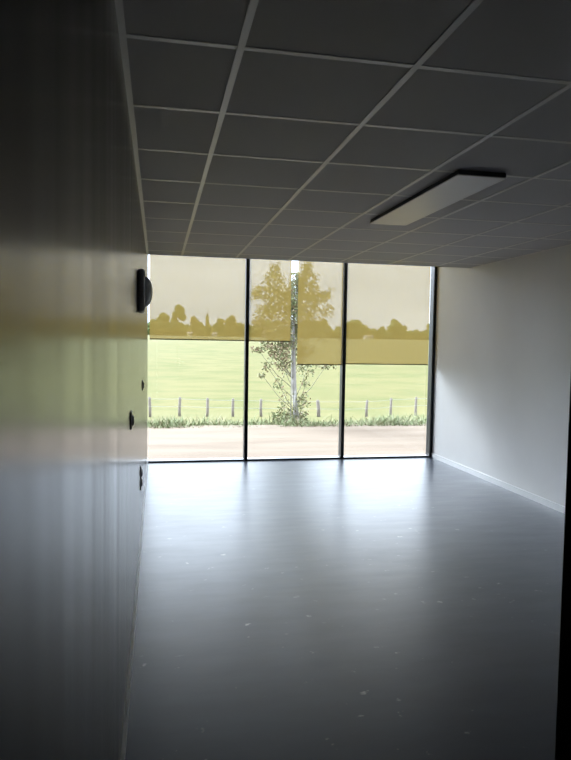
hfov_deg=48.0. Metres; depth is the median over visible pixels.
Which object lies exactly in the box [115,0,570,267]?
ceiling
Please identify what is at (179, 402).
fence post
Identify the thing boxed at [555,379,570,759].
door
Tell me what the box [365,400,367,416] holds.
fence post
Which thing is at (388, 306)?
roller blind
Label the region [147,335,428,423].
field
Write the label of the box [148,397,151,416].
fence post
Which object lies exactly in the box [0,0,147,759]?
wall
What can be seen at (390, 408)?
fence post
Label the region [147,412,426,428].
grass
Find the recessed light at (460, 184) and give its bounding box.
[370,170,506,225]
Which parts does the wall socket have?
plate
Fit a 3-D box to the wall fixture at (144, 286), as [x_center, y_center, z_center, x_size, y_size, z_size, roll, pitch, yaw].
[-0.876,-0.551,4.006,0.091,0.262,0.250,0,3,-11]
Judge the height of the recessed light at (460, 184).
0.031 m
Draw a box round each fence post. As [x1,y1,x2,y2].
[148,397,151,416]
[178,397,180,415]
[206,398,208,416]
[231,398,233,416]
[259,399,262,416]
[316,400,319,416]
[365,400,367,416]
[389,398,391,416]
[414,397,416,415]
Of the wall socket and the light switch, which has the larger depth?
the wall socket
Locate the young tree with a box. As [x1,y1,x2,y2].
[251,271,336,422]
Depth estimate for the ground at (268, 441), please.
10.73 m
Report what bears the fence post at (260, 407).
on the field
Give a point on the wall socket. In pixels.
(141, 469)
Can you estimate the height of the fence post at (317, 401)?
0.760 m
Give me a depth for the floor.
3.64 m
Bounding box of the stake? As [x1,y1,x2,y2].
[290,331,292,417]
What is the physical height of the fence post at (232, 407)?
0.815 m
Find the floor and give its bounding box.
[125,457,564,759]
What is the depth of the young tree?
13.29 m
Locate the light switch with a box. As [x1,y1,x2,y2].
[130,410,133,429]
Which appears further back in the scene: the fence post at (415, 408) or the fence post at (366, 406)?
the fence post at (415, 408)
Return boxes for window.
[148,259,436,462]
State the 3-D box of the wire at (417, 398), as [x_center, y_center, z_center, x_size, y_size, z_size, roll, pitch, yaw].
[0.124,0.779,24.515,16.412,0.144,0.011,0,3,-11]
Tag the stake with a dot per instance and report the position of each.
(292, 331)
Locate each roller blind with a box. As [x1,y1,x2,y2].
[150,255,245,340]
[249,259,291,341]
[297,261,342,364]
[346,263,430,364]
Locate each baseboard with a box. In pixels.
[120,458,147,759]
[431,453,564,513]
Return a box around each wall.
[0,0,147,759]
[432,245,570,505]
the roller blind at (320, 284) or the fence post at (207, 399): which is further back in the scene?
the fence post at (207, 399)
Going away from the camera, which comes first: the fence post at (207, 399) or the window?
the window
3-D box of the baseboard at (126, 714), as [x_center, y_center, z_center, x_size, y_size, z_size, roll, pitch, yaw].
[-0.926,1.265,4.017,0.012,0.062,8.377,0,3,-11]
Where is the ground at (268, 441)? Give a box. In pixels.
[147,424,426,458]
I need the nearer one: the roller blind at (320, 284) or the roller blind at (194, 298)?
the roller blind at (194, 298)
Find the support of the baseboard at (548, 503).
attached to the wall at (502, 370)
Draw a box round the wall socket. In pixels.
[140,465,142,489]
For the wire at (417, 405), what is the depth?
24.40 m
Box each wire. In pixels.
[147,405,426,408]
[189,398,426,401]
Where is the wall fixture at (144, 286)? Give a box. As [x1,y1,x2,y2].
[137,269,152,313]
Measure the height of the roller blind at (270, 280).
1.318 m
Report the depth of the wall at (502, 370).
6.96 m

